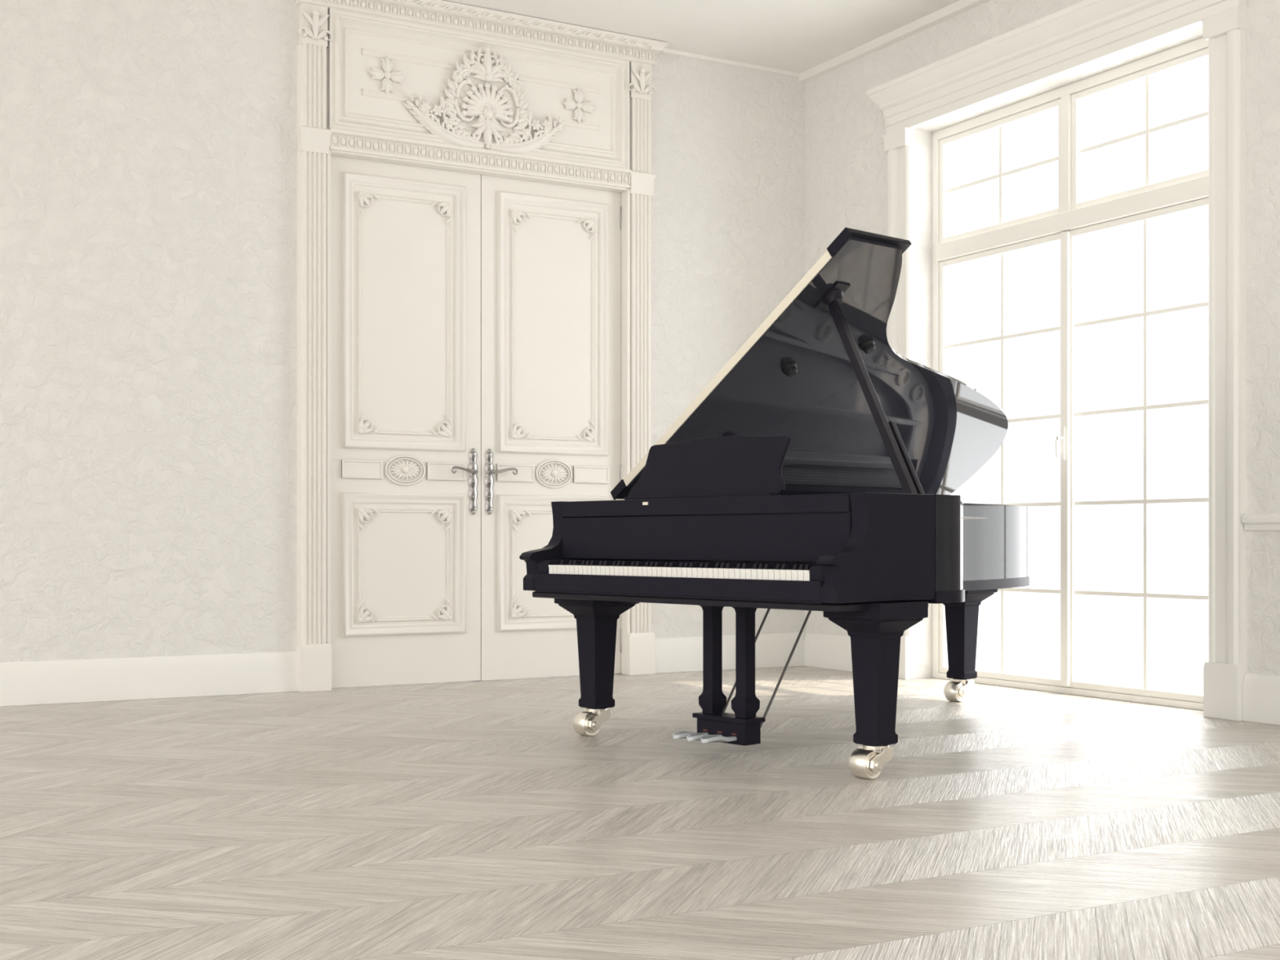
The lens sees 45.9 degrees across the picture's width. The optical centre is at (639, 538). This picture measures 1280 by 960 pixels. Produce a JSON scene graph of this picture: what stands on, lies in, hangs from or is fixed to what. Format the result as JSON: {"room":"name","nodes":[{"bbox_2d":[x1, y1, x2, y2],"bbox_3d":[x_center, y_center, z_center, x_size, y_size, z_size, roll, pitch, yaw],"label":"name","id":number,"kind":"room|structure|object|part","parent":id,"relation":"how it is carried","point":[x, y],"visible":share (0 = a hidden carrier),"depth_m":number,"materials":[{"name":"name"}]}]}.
{"room":"music room","nodes":[
{"label":"music room","id":0,"kind":"room"},
{"bbox_2d":[0,0,804,674],"bbox_3d":[-4.465,-1.128,7.130,13.250,3.956,0.252,0,0,-29],"label":"wall","id":1,"kind":"structure","parent":0,"point":[148,148],"depth_m":8.13,"materials":[{"name":"white paint"}]},
{"bbox_2d":[0,632,805,706],"bbox_3d":[-4.525,0.739,6.933,12.951,0.222,0.032,0,0,-29],"label":"baseboard","id":2,"kind":"structure","parent":1,"relation":"attached to","point":[111,679],"depth_m":8.11,"materials":[{"name":"white wood"}]},
{"bbox_2d":[294,0,668,692],"bbox_3d":[-0.922,-1.129,8.971,2.390,3.958,0.237,0,0,-29],"label":"door","id":3,"kind":"structure","parent":1,"relation":"in","point":[475,184],"depth_m":8.91,"materials":[{"name":"white wood"}]},
{"bbox_3d":[-1.586,-0.397,8.645,0.245,0.103,0.014,0,0,-29],"label":"rail panel","id":4,"kind":"part","parent":3,"relation":"part of","materials":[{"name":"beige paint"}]},
{"bbox_3d":[-1.359,0.146,8.767,0.750,0.822,0.025,0,0,-29],"label":"panel moulding","id":5,"kind":"part","parent":3,"relation":"part of","materials":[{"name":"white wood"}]},
{"bbox_3d":[-1.359,-1.300,8.767,0.750,1.570,0.025,0,0,-29],"label":"panel moulding","id":6,"kind":"part","parent":3,"relation":"part of","materials":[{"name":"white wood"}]},
{"bbox_3d":[-1.362,0.151,8.773,0.570,0.653,0.012,0,0,-29],"label":"moulding","id":7,"kind":"part","parent":3,"relation":"part of","materials":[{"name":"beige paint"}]},
{"bbox_3d":[-1.362,-1.291,8.773,0.570,1.378,0.012,0,0,-29],"label":"moulding","id":8,"kind":"part","parent":3,"relation":"part of","materials":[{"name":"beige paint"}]},
{"bbox_3d":[-1.137,-0.397,8.899,0.245,0.103,0.014,0,0,-29],"label":"rail panel","id":9,"kind":"part","parent":3,"relation":"part of","materials":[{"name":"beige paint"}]},
{"bbox_3d":[-1.038,-0.402,8.924,0.183,0.049,0.068,0,0,-29],"label":"handle","id":10,"kind":"part","parent":3,"relation":"part of","materials":[{"name":"silver metal"}]},
{"bbox_3d":[-0.923,-2.635,8.972,1.920,0.710,0.030,0,0,-29],"label":"overdoor panel","id":11,"kind":"part","parent":3,"relation":"part of","materials":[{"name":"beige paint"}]},
{"bbox_3d":[-0.989,-0.341,8.983,0.060,0.395,0.027,0,0,-29],"label":"handle plate","id":12,"kind":"part","parent":3,"relation":"part of","materials":[{"name":"silver metal"}]},
{"bbox_3d":[-0.908,-2.635,8.946,1.920,0.690,0.030,0,0,-29],"label":"panel moulding","id":13,"kind":"part","parent":3,"relation":"part of","materials":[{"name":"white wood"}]},
{"bbox_3d":[-0.912,-2.635,8.953,1.730,0.500,0.014,0,0,-29],"label":"moulding","id":14,"kind":"part","parent":3,"relation":"part of","materials":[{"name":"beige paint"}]},
{"bbox_3d":[-0.897,-3.036,8.926,2.390,0.132,0.135,0,0,-29],"label":"crowning cornice","id":15,"kind":"part","parent":3,"relation":"part of","materials":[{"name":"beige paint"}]},
{"bbox_3d":[-0.898,-0.341,9.034,0.060,0.395,0.027,0,0,-29],"label":"handle plate","id":16,"kind":"part","parent":3,"relation":"part of","materials":[{"name":"silver metal"}]},
{"bbox_3d":[-0.822,-0.402,9.046,0.183,0.049,0.068,0,0,-29],"label":"handle","id":17,"kind":"part","parent":3,"relation":"part of","materials":[{"name":"silver metal"}]},
{"bbox_3d":[-0.749,-0.397,9.118,0.245,0.103,0.014,0,0,-29],"label":"rail panel","id":18,"kind":"part","parent":3,"relation":"part of","materials":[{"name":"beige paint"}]},
{"bbox_3d":[-0.525,0.151,9.246,0.570,0.653,0.012,0,0,-29],"label":"moulding","id":19,"kind":"part","parent":3,"relation":"part of","materials":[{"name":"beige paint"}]},
{"bbox_3d":[-0.522,0.146,9.240,0.750,0.822,0.025,0,0,-29],"label":"panel moulding","id":20,"kind":"part","parent":3,"relation":"part of","materials":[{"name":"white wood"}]},
{"bbox_3d":[-0.522,-1.300,9.240,0.750,1.570,0.025,0,0,-29],"label":"panel moulding","id":21,"kind":"part","parent":3,"relation":"part of","materials":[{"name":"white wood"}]},
{"bbox_3d":[-0.525,-1.291,9.246,0.570,1.378,0.012,0,0,-29],"label":"moulding","id":22,"kind":"part","parent":3,"relation":"part of","materials":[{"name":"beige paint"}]},
{"bbox_3d":[-0.301,-0.397,9.372,0.245,0.103,0.014,0,0,-29],"label":"rail panel","id":23,"kind":"part","parent":3,"relation":"part of","materials":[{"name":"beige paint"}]},
{"bbox_2d":[661,48,799,76],"bbox_3d":[-4.550,-3.096,6.926,12.901,0.020,0.020,0,0,-29],"label":"trim","id":24,"kind":"structure","parent":1,"relation":"attached to","point":[664,50],"depth_m":9.83,"materials":[{"name":"white wood"}]},
{"bbox_2d":[0,666,1279,959],"bbox_3d":[-0.949,0.910,0.916,13.250,0.120,14.530,0,0,-29],"label":"floor","id":25,"kind":"structure","parent":0,"point":[462,820],"depth_m":4.52,"materials":[{"name":"beige wood"}]},
{"bbox_2d":[519,226,1029,779],"bbox_3d":[1.147,-0.167,6.701,2.866,2.034,1.819,0,0,-41],"label":"grand piano","id":26,"kind":"object","parent":25,"relation":"on","point":[819,468],"visible":1,"depth_m":6.06,"materials":[{"name":"black paint"}]},
{"bbox_3d":[-0.281,0.030,6.576,0.558,0.380,0.075,0,0,-41],"label":"arm","id":27,"kind":"part","parent":26,"relation":"part of","materials":[{"name":"black paint"}]},
{"bbox_3d":[-0.188,0.478,6.561,0.264,0.508,0.264,0,0,-41],"label":"leg","id":28,"kind":"part","parent":26,"relation":"part of","materials":[{"name":"black paint"}]},
{"bbox_3d":[0.329,-0.126,5.990,0.359,0.065,1.609,0,0,-41],"label":"rail","id":29,"kind":"part","parent":26,"relation":"part of","materials":[{"name":"black paint"}]},
{"bbox_3d":[0.291,0.475,6.063,0.109,0.450,0.109,0,0,-41],"label":"lyre post","id":30,"kind":"part","parent":26,"relation":"part of","materials":[{"name":"black paint"}]},
{"bbox_3d":[0.413,0.475,5.924,0.109,0.450,0.109,0,0,-41],"label":"lyre post","id":31,"kind":"part","parent":26,"relation":"part of","materials":[{"name":"black paint"}]},
{"bbox_3d":[0.446,0.480,6.220,0.349,0.526,0.011,0,0,-41],"label":"lyre rod","id":32,"kind":"part","parent":26,"relation":"part of","materials":[{"name":"metal"}]},
{"bbox_3d":[0.598,0.480,6.047,0.349,0.526,0.011,0,0,-41],"label":"lyre rod","id":33,"kind":"part","parent":26,"relation":"part of","materials":[{"name":"metal"}]},
{"bbox_3d":[1.214,-0.666,7.031,2.325,0.976,1.372,0,0,-41],"label":"lid","id":34,"kind":"part","parent":26,"relation":"part of","materials":[{"name":"black paint"}]},
{"bbox_2d":[813,281,850,310],"bbox_3d":[0.768,-0.967,6.036,0.090,0.092,0.126,0,0,-41],"label":"socket","id":35,"kind":"object","parent":26,"relation":"attached to","point":[831,298],"depth_m":6.01,"materials":[{"name":"black"}]},
{"bbox_3d":[0.834,0.030,5.312,0.558,0.380,0.075,0,0,-41],"label":"arm","id":36,"kind":"part","parent":26,"relation":"part of","materials":[{"name":"black paint"}]},
{"bbox_3d":[0.841,0.478,5.394,0.264,0.508,0.264,0,0,-41],"label":"leg","id":37,"kind":"part","parent":26,"relation":"part of","materials":[{"name":"black paint"}]},
{"bbox_3d":[1.687,0.461,7.927,0.264,0.542,0.264,0,0,-41],"label":"leg","id":38,"kind":"part","parent":26,"relation":"part of","materials":[{"name":"black paint"}]},
{"bbox_3d":[1.351,0.212,6.892,2.307,0.045,1.776,0,0,-41],"label":"moulding","id":39,"kind":"part","parent":26,"relation":"part of","materials":[{"name":"black paint"}]},
{"bbox_2d":[443,0,959,73],"bbox_3d":[-0.629,-3.181,3.396,10.250,0.150,10.530,0,0,-29],"label":"ceiling","id":40,"kind":"structure","parent":0,"point":[796,36],"depth_m":9.05,"materials":[{"name":"white paint"}]},
{"bbox_2d":[804,0,1279,679],"bbox_3d":[4.749,-1.128,3.995,0.299,3.956,14.278,0,0,-29],"label":"wall","id":41,"kind":"structure","parent":0,"point":[846,159],"depth_m":8.58,"materials":[{"name":"white paint"}]},
{"bbox_2d":[798,0,991,83],"bbox_3d":[4.597,-3.079,3.909,0.050,0.055,14.278,0,0,-29],"label":"crown molding","id":42,"kind":"structure","parent":41,"relation":"attached to","point":[960,6],"depth_m":9.28,"materials":[{"name":"white wood"}]},
{"bbox_2d":[804,632,1279,725],"bbox_3d":[4.613,0.739,3.900,0.032,0.222,14.245,0,0,-29],"label":"baseboard","id":43,"kind":"structure","parent":41,"relation":"attached to","point":[1260,692],"depth_m":7.04,"materials":[{"name":"white wood"}]},
{"bbox_2d":[866,0,1279,720],"bbox_3d":[4.866,-0.965,3.575,0.369,3.630,13.430,0,0,-29],"label":"window","id":44,"kind":"structure","parent":41,"relation":"in","point":[1086,33],"depth_m":7.99,"materials":[{"name":"white wood"}]},
{"bbox_3d":[1.583,-0.945,9.231,0.055,3.070,0.190,0,0,-29],"label":"casing","id":45,"kind":"part","parent":44,"relation":"part of","materials":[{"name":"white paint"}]},
{"bbox_3d":[2.095,-2.105,8.766,0.056,0.638,1.023,0,0,-29],"label":"sash","id":46,"kind":"part","parent":44,"relation":"part of","materials":[{"name":"beige paint"}]},
{"bbox_3d":[2.102,-0.435,8.753,0.056,2.498,1.052,0,0,-29],"label":"sash","id":47,"kind":"part","parent":44,"relation":"part of","materials":[{"name":"beige paint"}]},
{"bbox_3d":[2.291,-0.520,8.253,0.062,0.180,0.028,0,0,-29],"label":"handle","id":48,"kind":"part","parent":44,"relation":"part of","materials":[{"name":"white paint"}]},
{"bbox_3d":[2.362,-0.815,8.293,0.080,3.330,2.210,0,0,-29],"label":"frame","id":49,"kind":"part","parent":44,"relation":"part of","materials":[{"name":"beige paint"}]},
{"bbox_3d":[2.622,-0.435,7.834,0.056,2.498,1.052,0,0,-29],"label":"sash","id":50,"kind":"part","parent":44,"relation":"part of","materials":[{"name":"beige paint"}]},
{"bbox_3d":[2.630,-2.105,7.821,0.056,0.638,1.023,0,0,-29],"label":"sash","id":51,"kind":"part","parent":44,"relation":"part of","materials":[{"name":"beige paint"}]},
{"bbox_3d":[2.765,-0.945,7.143,0.055,3.070,0.190,0,0,-29],"label":"casing","id":52,"kind":"part","parent":44,"relation":"part of","materials":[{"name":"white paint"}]}
]}

